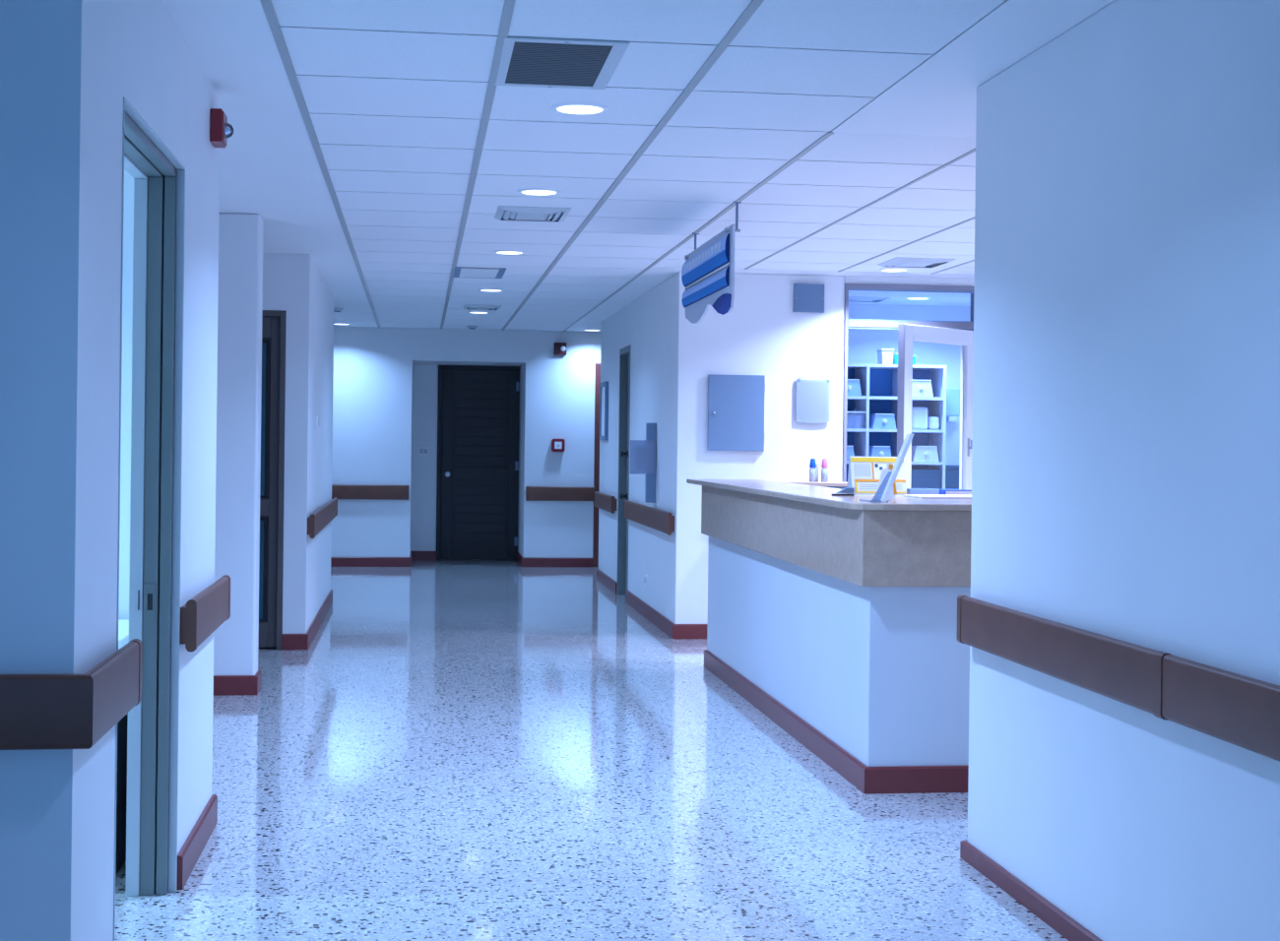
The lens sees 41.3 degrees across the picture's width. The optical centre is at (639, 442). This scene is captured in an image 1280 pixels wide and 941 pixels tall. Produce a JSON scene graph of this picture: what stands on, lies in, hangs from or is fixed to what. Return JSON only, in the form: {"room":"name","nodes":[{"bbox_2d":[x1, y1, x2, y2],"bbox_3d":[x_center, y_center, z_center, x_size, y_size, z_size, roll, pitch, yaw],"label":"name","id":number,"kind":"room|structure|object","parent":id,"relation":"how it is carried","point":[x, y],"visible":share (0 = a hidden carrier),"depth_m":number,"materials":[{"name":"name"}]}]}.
{"room":"hospital interior","nodes":[
{"label":"hospital interior","id":0,"kind":"room"},
{"bbox_2d":[0,0,124,940],"bbox_3d":[-2.284,0.056,3.367,2.345,2.374,0.470,1,0,-7],"label":"wall","id":1,"kind":"structure","parent":0,"point":[61,61],"depth_m":3.28,"materials":[{"name":"paint"}]},
{"bbox_2d":[0,639,142,750],"bbox_3d":[-1.873,0.508,3.431,1.596,0.147,0.580,1,0,-7],"label":"handrail","id":2,"kind":"object","parent":1,"relation":"attached to","point":[37,711],"visible":1,"depth_m":3.24,"materials":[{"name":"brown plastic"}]},
{"bbox_2d":[123,0,186,166],"bbox_3d":[-1.267,-0.942,4.235,0.126,0.354,0.990,1,0,-7],"label":"wall","id":3,"kind":"structure","parent":0,"point":[155,46],"depth_m":4.22,"materials":[{"name":"paint"}]},
{"bbox_2d":[113,96,185,940],"bbox_3d":[-1.281,0.245,4.235,0.132,2.020,0.990,1,0,-7],"label":"door","id":4,"kind":"structure","parent":3,"relation":"in","point":[159,176],"depth_m":4.69,"materials":[{"name":"grey paint"}]},
{"bbox_2d":[118,42,220,854],"bbox_3d":[-2.497,0.053,4.998,2.345,2.374,0.840,1,0,-7],"label":"wall","id":5,"kind":"structure","parent":0,"point":[201,158],"depth_m":5.18,"materials":[{"name":"paint"}]},
{"bbox_2d":[176,794,217,890],"bbox_3d":[-2.505,1.192,5.017,2.361,0.096,0.836,1,0,-7],"label":"baseboard","id":6,"kind":"structure","parent":5,"relation":"attached to","point":[197,840],"depth_m":5.07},
{"bbox_2d":[179,575,230,652],"bbox_3d":[-1.321,0.514,5.183,0.046,0.147,0.868,1,0,-7],"label":"handrail","id":7,"kind":"object","parent":5,"relation":"attached to","point":[205,612],"visible":1,"depth_m":4.96,"materials":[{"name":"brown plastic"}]},
{"bbox_2d":[209,108,233,147],"bbox_3d":[-1.317,-0.990,5.363,0.066,0.104,0.120,1,0,-7],"label":"fire alarm","id":8,"kind":"object","parent":5,"relation":"attached to","point":[219,130],"visible":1,"depth_m":5.30,"materials":[{"name":"red plastic"}]},
{"bbox_2d":[213,212,263,675],"bbox_3d":[-2.999,0.047,8.332,2.215,2.374,0.200,1,0,-7],"label":"wall","id":9,"kind":"structure","parent":0,"point":[240,235],"depth_m":8.36,"materials":[{"name":"paint"}]},
{"bbox_2d":[213,670,261,696],"bbox_3d":[-3.003,1.186,8.325,2.231,0.096,0.216,1,0,-7],"label":"baseboard","id":10,"kind":"structure","parent":9,"relation":"attached to","point":[224,685],"depth_m":8.35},
{"bbox_2d":[262,253,286,311],"bbox_3d":[-3.231,0.044,10.091,2.210,2.374,0.150,1,0,-7],"label":"wall","id":11,"kind":"structure","parent":0,"point":[274,264],"depth_m":10.15,"materials":[{"name":"paint"}]},
{"bbox_2d":[257,310,286,649],"bbox_3d":[-2.596,0.224,10.156,0.930,2.030,0.126,1,0,-7],"label":"door","id":12,"kind":"structure","parent":11,"relation":"in","point":[274,322],"depth_m":10.18,"materials":[{"name":"grey metal"}]},
{"bbox_2d":[282,253,334,634],"bbox_3d":[-3.349,0.043,11.513,2.345,2.374,3.000,1,0,-7],"label":"wall","id":13,"kind":"structure","parent":0,"point":[310,301],"depth_m":10.18,"materials":[{"name":"paint"}]},
{"bbox_2d":[281,589,332,650],"bbox_3d":[-3.355,1.182,11.514,2.361,0.096,3.032,1,0,-7],"label":"baseboard","id":14,"kind":"structure","parent":13,"relation":"attached to","point":[290,642],"depth_m":10.24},
{"bbox_2d":[306,497,337,538],"bbox_3d":[-2.167,0.504,11.658,0.046,0.147,2.968,1,0,-7],"label":"handrail","id":15,"kind":"object","parent":13,"relation":"attached to","point":[317,521],"visible":1,"depth_m":10.95,"materials":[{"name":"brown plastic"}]},
{"bbox_2d":[410,364,516,560],"bbox_3d":[-1.829,0.220,18.015,1.180,2.056,0.200,1,0,-7],"label":"wall","id":16,"kind":"structure","parent":0,"point":[424,376],"depth_m":17.86,"materials":[{"name":"paint"}]},
{"bbox_2d":[418,447,429,455],"bbox_3d":[-2.274,0.098,17.849,0.110,0.090,0.015,1,0,-7],"label":"light switch","id":17,"kind":"object","parent":16,"relation":"attached to","point":[422,451],"visible":1,"depth_m":17.84,"materials":[{"name":"white plastic"}]},
{"bbox_2d":[330,326,601,558],"bbox_3d":[-1.195,0.069,17.619,8.200,2.374,1.150,1,0,-7],"label":"wall","id":18,"kind":"structure","parent":0,"point":[372,388],"depth_m":16.95,"materials":[{"name":"paint"}]},
{"bbox_2d":[331,484,409,500],"bbox_3d":[-3.545,0.487,16.709,2.523,0.147,0.046,1,0,-7],"label":"handrail","id":19,"kind":"object","parent":18,"relation":"attached to","point":[341,491],"visible":0.42,"depth_m":16.80,"materials":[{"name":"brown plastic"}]},
{"bbox_2d":[330,551,436,567],"bbox_3d":[-3.673,1.178,17.188,3.200,0.096,0.966,1,0,-7],"label":"baseboard","id":20,"kind":"structure","parent":18,"relation":"attached to","point":[415,555],"depth_m":16.85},
{"bbox_2d":[436,365,520,560],"bbox_3d":[-1.687,0.222,17.954,0.915,2.056,0.158,1,0,-7],"label":"door","id":21,"kind":"structure","parent":18,"relation":"in","point":[479,406],"depth_m":17.94,"materials":[{"name":"brown wood"}]},
{"bbox_2d":[516,551,592,567],"bbox_3d":[-0.890,1.211,17.552,0.716,0.096,0.966,1,0,-7],"label":"baseboard","id":22,"kind":"structure","parent":18,"relation":"attached to","point":[523,561],"depth_m":17.07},
{"bbox_2d":[551,439,565,451],"bbox_3d":[-0.824,0.034,17.060,0.132,0.132,0.055,1,0,-7],"label":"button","id":23,"kind":"object","parent":18,"relation":"attached to","point":[557,445],"visible":1,"depth_m":17.04,"materials":[{"name":"red plastic"}]},
{"bbox_2d":[553,342,566,355],"bbox_3d":[-0.802,-0.936,17.055,0.126,0.123,0.066,1,0,-7],"label":"fire alarm","id":24,"kind":"object","parent":18,"relation":"attached to","point":[559,349],"visible":1,"depth_m":17.04,"materials":[{"name":"red plastic"}]},
{"bbox_2d":[525,486,594,501],"bbox_3d":[-0.801,0.520,17.068,0.688,0.147,0.046,1,0,-7],"label":"handrail","id":25,"kind":"object","parent":18,"relation":"attached to","point":[533,493],"visible":1,"depth_m":17.05,"materials":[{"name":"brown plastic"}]},
{"bbox_2d":[592,363,600,567],"bbox_3d":[0.020,0.240,17.242,0.985,2.060,0.112,1,0,-7],"label":"door","id":26,"kind":"structure","parent":18,"relation":"in","point":[598,365],"depth_m":17.12,"materials":[{"name":"brown wood"}]},
{"bbox_2d":[114,559,1068,940],"bbox_3d":[0.077,1.321,7.778,8.200,0.100,21.400,1,0,-7],"label":"floor","id":27,"kind":"structure","parent":0,"point":[458,749],"depth_m":5.95,"materials":[{"name":"stone"}]},
{"bbox_2d":[115,619,128,876],"bbox_3d":[-2.095,0.900,5.022,1.170,0.690,0.560,1,0,-7],"label":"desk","id":28,"kind":"object","parent":27,"relation":"on","point":[123,624],"visible":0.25,"depth_m":4.98,"materials":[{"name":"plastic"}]},
{"bbox_2d":[686,478,971,794],"bbox_3d":[1.428,0.758,8.158,1.835,1.058,3.895,1,0,-7],"label":"reception desk","id":29,"kind":"object","parent":27,"relation":"on","point":[834,617],"depth_m":6.46,"materials":[{"name":"paint"}]},
{"bbox_2d":[686,478,971,511],"bbox_3d":[1.434,0.242,8.158,1.835,0.026,3.895,1,0,-7],"label":"countertop","id":30,"kind":"structure","parent":29,"relation":"on","point":[820,495],"depth_m":6.87,"materials":[{"name":"stone"}]},
{"bbox_2d":[832,487,854,496],"bbox_3d":[0.839,0.205,7.023,0.090,0.034,0.030,1,0,-7],"label":"stapler","id":31,"kind":"object","parent":29,"relation":"on","point":[842,492],"visible":1,"depth_m":7.01,"materials":[{"name":"grey plastic"}]},
{"bbox_2d":[846,455,906,496],"bbox_3d":[0.990,0.142,7.092,0.234,0.163,0.093,1,0,-7],"label":"desk calendar","id":32,"kind":"object","parent":29,"relation":"on","point":[864,475],"visible":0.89,"depth_m":7.07,"materials":[{"name":"white paper"}]},
{"bbox_2d":[875,469,893,500],"bbox_3d":[0.945,0.164,6.569,0.056,0.118,0.064,1,0,-7],"label":"card","id":33,"kind":"object","parent":29,"relation":"on","point":[884,476],"visible":0.54,"depth_m":6.54,"materials":[{"name":"white paper"}]},
{"bbox_2d":[861,434,914,502],"bbox_3d":[0.947,0.096,6.387,0.199,0.255,0.180,1,0,-7],"label":"display stand","id":34,"kind":"object","parent":29,"relation":"on","point":[909,437],"visible":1,"depth_m":6.30,"materials":[{"name":"white plastic"}]},
{"bbox_2d":[886,463,896,499],"bbox_3d":[0.991,0.154,6.685,0.042,0.140,0.006,1,0,-7],"label":"card","id":35,"kind":"object","parent":29,"relation":"on","point":[888,466],"visible":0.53,"depth_m":6.68,"materials":[{"name":"white paper"}]},
{"bbox_2d":[906,488,939,495],"bbox_3d":[1.173,0.211,7.133,0.120,0.030,0.160,1,0,-7],"label":"document tray","id":36,"kind":"object","parent":29,"relation":"on","point":[909,490],"visible":0.46,"depth_m":7.06,"materials":[{"name":"blue"}]},
{"bbox_2d":[902,494,971,499],"bbox_3d":[1.272,0.222,6.873,0.350,0.010,0.260,1,0,-7],"label":"paper stack","id":37,"kind":"object","parent":29,"relation":"on","point":[920,496],"visible":0.64,"depth_m":6.76,"materials":[{"name":"white paper"}]},
{"bbox_2d":[932,488,971,495],"bbox_3d":[1.318,0.214,7.157,0.125,0.028,0.170,1,0,-7],"label":"folder","id":38,"kind":"object","parent":29,"relation":"on","point":[941,491],"visible":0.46,"depth_m":7.08,"materials":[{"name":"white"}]},
{"bbox_2d":[846,363,946,489],"bbox_3d":[1.691,0.349,13.014,1.221,1.882,0.370,1,0,-7],"label":"cubby shelf","id":39,"kind":"object","parent":27,"relation":"on","point":[878,383],"visible":0.23,"depth_m":13.10,"materials":[{"name":"white laminate"}]},
{"bbox_2d":[846,446,854,460],"bbox_3d":[1.522,0.085,12.971,0.178,0.116,0.312,1,0,-7],"label":"storage bin","id":40,"kind":"object","parent":39,"relation":"on","point":[850,450],"visible":0.08,"depth_m":12.83,"materials":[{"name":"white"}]},
{"bbox_2d":[847,379,861,395],"bbox_3d":[1.562,-0.411,12.975,0.199,0.126,0.312,1,0,-7],"label":"storage bin","id":41,"kind":"object","parent":39,"relation":"on","point":[854,387],"visible":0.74,"depth_m":12.84,"materials":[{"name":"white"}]},
{"bbox_2d":[846,411,866,428],"bbox_3d":[1.596,-0.167,12.974,0.187,0.130,0.295,1,0,-7],"label":"storage bin","id":42,"kind":"object","parent":39,"relation":"on","point":[853,421],"visible":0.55,"depth_m":12.87,"materials":[{"name":"plastic"}]},
{"bbox_2d":[868,446,891,456],"bbox_3d":[1.810,0.089,13.009,0.168,0.116,0.312,1,0,-7],"label":"storage bin","id":43,"kind":"object","parent":39,"relation":"on","point":[873,451],"visible":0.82,"depth_m":12.87,"materials":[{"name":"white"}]},
{"bbox_2d":[869,413,895,429],"bbox_3d":[1.836,-0.157,13.012,0.184,0.116,0.312,1,0,-7],"label":"storage bin","id":44,"kind":"object","parent":39,"relation":"on","point":[876,420],"visible":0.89,"depth_m":12.87,"materials":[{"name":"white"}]},
{"bbox_2d":[876,348,894,364],"bbox_3d":[1.873,-0.649,12.981,0.100,0.119,0.152,1,0,-7],"label":"tub","id":45,"kind":"object","parent":39,"relation":"on","point":[884,355],"visible":0.86,"depth_m":12.91,"materials":[{"name":"white plastic"}]},
{"bbox_2d":[892,352,897,364],"bbox_3d":[1.971,-0.633,12.994,0.084,0.089,0.152,1,0,-7],"label":"tub","id":46,"kind":"object","parent":39,"relation":"on","point":[895,357],"visible":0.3,"depth_m":12.93,"materials":[{"name":"teal plastic"}]},
{"bbox_2d":[911,407,927,429],"bbox_3d":[2.123,-0.180,13.005,0.130,0.170,0.160,1,0,-7],"label":"packet","id":47,"kind":"object","parent":39,"relation":"on","point":[919,415],"visible":0.73,"depth_m":12.93,"materials":[{"name":"white paper"}]},
{"bbox_2d":[912,380,933,396],"bbox_3d":[2.120,-0.407,13.048,0.189,0.131,0.312,1,0,-7],"label":"storage bin","id":48,"kind":"object","parent":39,"relation":"on","point":[921,388],"visible":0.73,"depth_m":12.90,"materials":[{"name":"white plastic"}]},
{"bbox_2d":[910,468,940,489],"bbox_3d":[2.139,0.302,13.049,0.261,0.190,0.317,1,0,-7],"label":"crate","id":49,"kind":"object","parent":39,"relation":"on","point":[921,478],"visible":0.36,"depth_m":12.90,"materials":[{"name":"teal plastic"}]},
{"bbox_2d":[911,446,939,461],"bbox_3d":[2.159,0.090,13.054,0.199,0.121,0.312,1,0,-7],"label":"storage bin","id":50,"kind":"object","parent":39,"relation":"on","point":[919,453],"visible":0.91,"depth_m":12.91,"materials":[{"name":"white plastic"}]},
{"bbox_2d":[926,416,939,429],"bbox_3d":[2.236,-0.144,13.020,0.080,0.100,0.160,1,0,-7],"label":"packet","id":51,"kind":"object","parent":39,"relation":"on","point":[932,421],"visible":0.78,"depth_m":12.95,"materials":[{"name":"white paper"}]},
{"bbox_2d":[945,464,959,489],"bbox_3d":[2.376,0.739,13.120,0.160,1.120,0.310,1,0,-7],"label":"box","id":52,"kind":"object","parent":27,"relation":"on","point":[951,471],"visible":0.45,"depth_m":12.97,"materials":[{"name":"teal plastic"}]},
{"bbox_2d":[162,0,1115,331],"bbox_3d":[0.106,-1.141,7.778,8.200,0.084,21.400,1,0,-7],"label":"ceiling","id":53,"kind":"structure","parent":0,"point":[375,141],"depth_m":6.21,"materials":[{"name":"tile"}]},
{"bbox_2d":[333,307,343,312],"bbox_3d":[-2.564,-1.117,14.387,0.100,0.036,0.100,1,0,-7],"label":"ceiling sensor","id":54,"kind":"object","parent":53,"relation":"attached to","point":[336,309],"visible":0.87,"depth_m":14.36,"materials":[{"name":"grey paint"}]},
{"bbox_2d":[333,322,351,324],"bbox_3d":[-2.877,-1.136,16.363,0.194,0.007,0.194,1,0,-7],"label":"recessed light","id":55,"kind":"object","parent":53,"relation":"in","point":[334,323],"visible":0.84,"depth_m":16.36,"materials":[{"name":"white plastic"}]},
{"bbox_2d":[467,325,477,329],"bbox_3d":[-1.620,-1.105,16.427,0.100,0.036,0.100,1,0,-7],"label":"ceiling sensor","id":56,"kind":"object","parent":53,"relation":"attached to","point":[470,327],"visible":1,"depth_m":16.40,"materials":[{"name":"grey paint"}]},
{"bbox_2d":[467,311,490,314],"bbox_3d":[-1.392,-1.118,14.662,0.194,0.007,0.194,1,0,-7],"label":"recessed light","id":57,"kind":"object","parent":53,"relation":"in","point":[478,312],"visible":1,"depth_m":14.64,"materials":[{"name":"white plastic"}]},
{"bbox_2d":[452,266,506,278],"bbox_3d":[-1.061,-1.113,11.190,0.326,0.008,0.650,1,0,-7],"label":"ceiling vent","id":58,"kind":"object","parent":53,"relation":"in","point":[460,272],"visible":1,"depth_m":11.15,"materials":[{"name":"white plastic"}]},
{"bbox_2d":[463,304,501,310],"bbox_3d":[-1.304,-1.111,14.048,0.300,0.019,0.360,1,0,-7],"label":"ceiling vent","id":59,"kind":"object","parent":53,"relation":"in","point":[467,306],"visible":1,"depth_m":13.94,"materials":[{"name":"grey metal"}]},
{"bbox_2d":[477,288,504,291],"bbox_3d":[-1.094,-1.115,12.472,0.194,0.007,0.194,1,0,-7],"label":"recessed light","id":60,"kind":"object","parent":53,"relation":"in","point":[481,289],"visible":1,"depth_m":12.43,"materials":[{"name":"white plastic"}]},
{"bbox_2d":[483,289,501,291],"bbox_3d":[-1.094,-1.114,12.472,0.150,0.002,0.150,1,0,-7],"label":"diffuser","id":61,"kind":"object","parent":60,"relation":"attached to","point":[483,289],"depth_m":12.46,"materials":[{"name":"white plastic"}]},
{"bbox_2d":[493,250,525,255],"bbox_3d":[-0.765,-1.111,9.953,0.194,0.007,0.194,1,0,-7],"label":"recessed light","id":62,"kind":"object","parent":53,"relation":"in","point":[508,252],"visible":1,"depth_m":9.93,"materials":[{"name":"white plastic"}]},
{"bbox_2d":[496,252,521,254],"bbox_3d":[-0.765,-1.110,9.953,0.150,0.002,0.150,1,0,-7],"label":"diffuser","id":63,"kind":"object","parent":62,"relation":"attached to","point":[496,252],"depth_m":9.94,"materials":[{"name":"white plastic"}]},
{"bbox_2d":[494,205,571,222],"bbox_3d":[-0.524,-1.102,8.240,0.345,0.019,0.430,1,0,-7],"label":"ceiling vent","id":64,"kind":"object","parent":53,"relation":"in","point":[503,213],"visible":1,"depth_m":8.17,"materials":[{"name":"white metal"}]},
{"bbox_2d":[516,188,561,195],"bbox_3d":[-0.447,-1.107,7.524,0.194,0.007,0.194,1,0,-7],"label":"recessed light","id":65,"kind":"object","parent":53,"relation":"in","point":[528,191],"visible":1,"depth_m":7.49,"materials":[{"name":"white plastic"}]},
{"bbox_2d":[521,190,556,194],"bbox_3d":[-0.447,-1.106,7.524,0.150,0.002,0.150,1,0,-7],"label":"diffuser","id":66,"kind":"object","parent":65,"relation":"attached to","point":[528,192],"depth_m":7.52,"materials":[{"name":"white plastic"}]},
{"bbox_2d":[494,36,630,89],"bbox_3d":[-0.239,-1.103,4.971,0.344,0.010,0.627,1,0,-7],"label":"ceiling vent","id":67,"kind":"object","parent":53,"relation":"in","point":[525,61],"visible":1,"depth_m":4.93,"materials":[{"name":"grey metal"}]},
{"bbox_2d":[550,102,609,115],"bbox_3d":[-0.199,-1.104,5.630,0.194,0.007,0.194,1,0,-7],"label":"recessed light","id":68,"kind":"object","parent":53,"relation":"in","point":[582,108],"visible":1,"depth_m":5.61,"materials":[{"name":"white plastic"}]},
{"bbox_2d":[557,105,602,114],"bbox_3d":[-0.199,-1.103,5.630,0.150,0.002,0.150,1,0,-7],"label":"diffuser","id":69,"kind":"object","parent":68,"relation":"attached to","point":[568,109],"depth_m":5.63,"materials":[{"name":"white plastic"}]},
{"bbox_2d":[681,201,741,323],"bbox_3d":[0.344,-0.845,8.364,0.075,0.509,1.360,1,0,-7],"label":"hanging sign","id":70,"kind":"object","parent":53,"relation":"hanging from","point":[707,272],"visible":1,"depth_m":8.18,"materials":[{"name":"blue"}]},
{"bbox_2d":[848,296,890,302],"bbox_3d":[1.694,-1.075,12.826,0.320,0.019,0.300,1,0,-7],"label":"ceiling vent","id":71,"kind":"object","parent":53,"relation":"in","point":[851,298],"visible":0.88,"depth_m":12.72,"materials":[{"name":"grey paint"}]},
{"bbox_2d":[879,267,909,271],"bbox_3d":[1.600,-1.082,10.696,0.194,0.007,0.194,1,0,-7],"label":"recessed light","id":72,"kind":"object","parent":53,"relation":"in","point":[886,269],"visible":1,"depth_m":10.67,"materials":[{"name":"white plastic"}]},
{"bbox_2d":[882,269,905,271],"bbox_3d":[1.600,-1.082,10.696,0.150,0.002,0.150,1,0,-7],"label":"diffuser","id":73,"kind":"object","parent":72,"relation":"attached to","point":[882,270],"depth_m":10.70,"materials":[{"name":"white plastic"}]},
{"bbox_2d":[877,256,956,268],"bbox_3d":[1.661,-1.076,10.230,0.360,0.019,0.420,1,0,-7],"label":"ceiling vent","id":74,"kind":"object","parent":53,"relation":"in","point":[929,263],"visible":1,"depth_m":10.14,"materials":[{"name":"white metal"}]},
{"bbox_2d":[904,297,930,299],"bbox_3d":[2.081,-1.077,12.725,0.194,0.007,0.194,1,0,-7],"label":"recessed light","id":75,"kind":"object","parent":53,"relation":"in","point":[905,297],"visible":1,"depth_m":12.70,"materials":[{"name":"white plastic"}]},
{"bbox_2d":[598,271,844,624],"bbox_3d":[0.479,0.089,13.375,1.100,2.374,4.700,1,0,-7],"label":"wall","id":76,"kind":"structure","parent":0,"point":[672,357],"depth_m":11.08,"materials":[{"name":"paint"}]},
{"bbox_2d":[599,381,608,440],"bbox_3d":[-0.321,-0.274,15.166,0.030,0.520,0.440,1,0,-7],"label":"framed picture","id":77,"kind":"object","parent":76,"relation":"attached to","point":[604,392],"visible":1,"depth_m":15.13,"materials":[{"name":"blue paint"}]},
{"bbox_2d":[594,491,617,513],"bbox_3d":[-0.305,0.526,14.912,0.046,0.147,1.358,1,0,-7],"label":"handrail","id":78,"kind":"object","parent":76,"relation":"attached to","point":[606,502],"visible":1,"depth_m":14.67,"materials":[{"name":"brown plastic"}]},
{"bbox_2d":[596,569,616,594],"bbox_3d":[-0.295,1.218,14.889,0.016,0.096,1.500,1,0,-7],"label":"baseboard","id":79,"kind":"structure","parent":76,"relation":"attached to","point":[610,584],"depth_m":14.77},
{"bbox_2d":[616,344,630,594],"bbox_3d":[-0.075,0.249,13.807,0.124,2.040,0.700,1,0,-7],"label":"door","id":80,"kind":"structure","parent":76,"relation":"in","point":[624,353],"depth_m":14.10,"materials":[{"name":"grey paint"}]},
{"bbox_2d":[631,423,656,503],"bbox_3d":[0.018,0.145,11.926,0.188,0.560,0.075,1,0,-7],"label":"holder","id":81,"kind":"object","parent":76,"relation":"attached to","point":[645,457],"visible":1,"depth_m":11.91,"materials":[{"name":"blue paint"}]},
{"bbox_2d":[643,574,647,586],"bbox_3d":[0.043,1.006,12.331,0.013,0.080,0.120,1,0,-7],"label":"wall outlet","id":82,"kind":"object","parent":76,"relation":"attached to","point":[646,576],"visible":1,"depth_m":12.28,"materials":[{"name":"white plastic"}]},
{"bbox_2d":[623,500,674,535],"bbox_3d":[0.047,0.531,12.220,0.046,0.147,2.388,1,0,-7],"label":"handrail","id":83,"kind":"object","parent":76,"relation":"attached to","point":[653,518],"visible":1,"depth_m":11.90,"materials":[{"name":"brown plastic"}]},
{"bbox_2d":[625,589,707,639],"bbox_3d":[0.601,1.229,12.275,1.116,0.096,2.516,1,0,-7],"label":"baseboard","id":84,"kind":"structure","parent":76,"relation":"attached to","point":[674,631],"depth_m":11.24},
{"bbox_2d":[706,374,766,451],"bbox_3d":[0.629,-0.188,11.003,0.382,0.494,0.043,1,0,-7],"label":"wall cabinet","id":85,"kind":"object","parent":76,"relation":"attached to","point":[736,403],"visible":1,"depth_m":10.99,"materials":[{"name":"white metal"}]},
{"bbox_2d":[793,283,824,313],"bbox_3d":[1.101,-0.938,11.068,0.199,0.186,0.033,1,0,-7],"label":"box","id":86,"kind":"object","parent":76,"relation":"attached to","point":[807,297],"visible":1,"depth_m":11.05,"materials":[{"name":"blue paint"}]},
{"bbox_2d":[772,480,847,489],"bbox_3d":[1.036,0.317,10.861,0.637,0.130,0.430,1,0,-7],"label":"wall ledge","id":87,"kind":"object","parent":76,"relation":"attached to","point":[834,484],"visible":0.2,"depth_m":10.68,"materials":[{"name":"stone"}]},
{"bbox_2d":[809,458,816,481],"bbox_3d":[1.108,0.180,10.896,0.044,0.147,0.044,1,0,-7],"label":"dispenser bottle","id":88,"kind":"object","parent":87,"relation":"on","point":[812,476],"visible":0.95,"depth_m":10.88,"materials":[{"name":"plastic"}]},
{"bbox_2d":[813,463,818,481],"bbox_3d":[1.134,0.196,10.960,0.025,0.115,0.040,1,0,-7],"label":"dispenser bottle","id":89,"kind":"object","parent":87,"relation":"on","point":[816,468],"visible":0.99,"depth_m":10.94,"materials":[{"name":"grey paint"}]},
{"bbox_2d":[821,458,828,481],"bbox_3d":[1.184,0.181,10.906,0.044,0.147,0.044,1,0,-7],"label":"dispenser bottle","id":90,"kind":"object","parent":87,"relation":"on","point":[824,476],"visible":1,"depth_m":10.89,"materials":[{"name":"plastic"}]},
{"bbox_2d":[797,377,830,423],"bbox_3d":[1.128,-0.272,11.076,0.226,0.301,0.026,1,0,-7],"label":"holder","id":91,"kind":"object","parent":76,"relation":"attached to","point":[827,378],"visible":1,"depth_m":11.08,"materials":[{"name":"plastic"}]},
{"bbox_2d":[706,536,970,767],"bbox_3d":[1.483,0.772,8.026,1.760,1.032,3.470,1,0,-7],"label":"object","id":92,"kind":"structure","parent":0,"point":[882,673],"depth_m":6.44,"materials":[{"name":"paint"}]},
{"bbox_2d":[847,304,970,465],"bbox_3d":[1.788,0.104,13.395,3.380,2.374,0.100,1,0,-7],"label":"wall","id":93,"kind":"structure","parent":0,"point":[863,345],"depth_m":13.40,"materials":[{"name":"paint"}]},
{"bbox_2d":[946,388,959,421],"bbox_3d":[2.450,-0.291,13.377,0.120,0.260,0.105,1,0,-7],"label":"wall dispenser","id":94,"kind":"object","parent":93,"relation":"attached to","point":[952,395],"visible":0.8,"depth_m":13.33,"materials":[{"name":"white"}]},
{"bbox_2d":[946,416,956,421],"bbox_3d":[2.451,-0.181,13.363,0.060,0.040,0.075,1,0,-7],"label":"outlet","id":95,"kind":"object","parent":94,"relation":"attached to","point":[948,418],"depth_m":13.33,"materials":[{"name":"white plastic"}]},
{"bbox_2d":[844,275,974,286],"bbox_3d":[2.529,0.113,11.349,2.440,2.374,0.150,1,0,-7],"label":"wall","id":96,"kind":"structure","parent":0,"point":[848,279],"depth_m":11.17,"materials":[{"name":"paint"}]},
{"bbox_2d":[842,283,974,481],"bbox_3d":[1.775,0.129,11.214,0.910,2.325,0.102,1,0,-7],"label":"window","id":97,"kind":"structure","parent":96,"relation":"in","point":[862,324],"depth_m":11.14,"materials":[{"name":"grey metal"}]},
{"bbox_2d":[896,323,973,490],"bbox_3d":[1.916,0.272,10.937,0.085,2.018,0.804,1,0,43],"label":"door","id":98,"kind":"structure","parent":97,"relation":"attached to","point":[908,334],"depth_m":10.91,"materials":[{"name":"white metal"}]},
{"bbox_2d":[967,0,1279,940],"bbox_3d":[3.282,0.122,1.463,3.510,2.374,8.050,1,0,-7],"label":"wall","id":99,"kind":"structure","parent":0,"point":[1125,459],"depth_m":4.04,"materials":[{"name":"paint"}]},
{"bbox_2d":[960,840,1102,940],"bbox_3d":[3.259,1.283,1.470,3.526,0.053,8.066,1,0,-7],"label":"baseboard","id":100,"kind":"structure","parent":99,"relation":"attached to","point":[1059,922],"depth_m":4.68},
{"bbox_2d":[956,594,1279,762],"bbox_3d":[1.352,0.546,2.462,0.047,0.148,5.538,1,0,-7],"label":"handrail","id":101,"kind":"object","parent":99,"relation":"attached to","point":[1239,710],"visible":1,"depth_m":3.90,"materials":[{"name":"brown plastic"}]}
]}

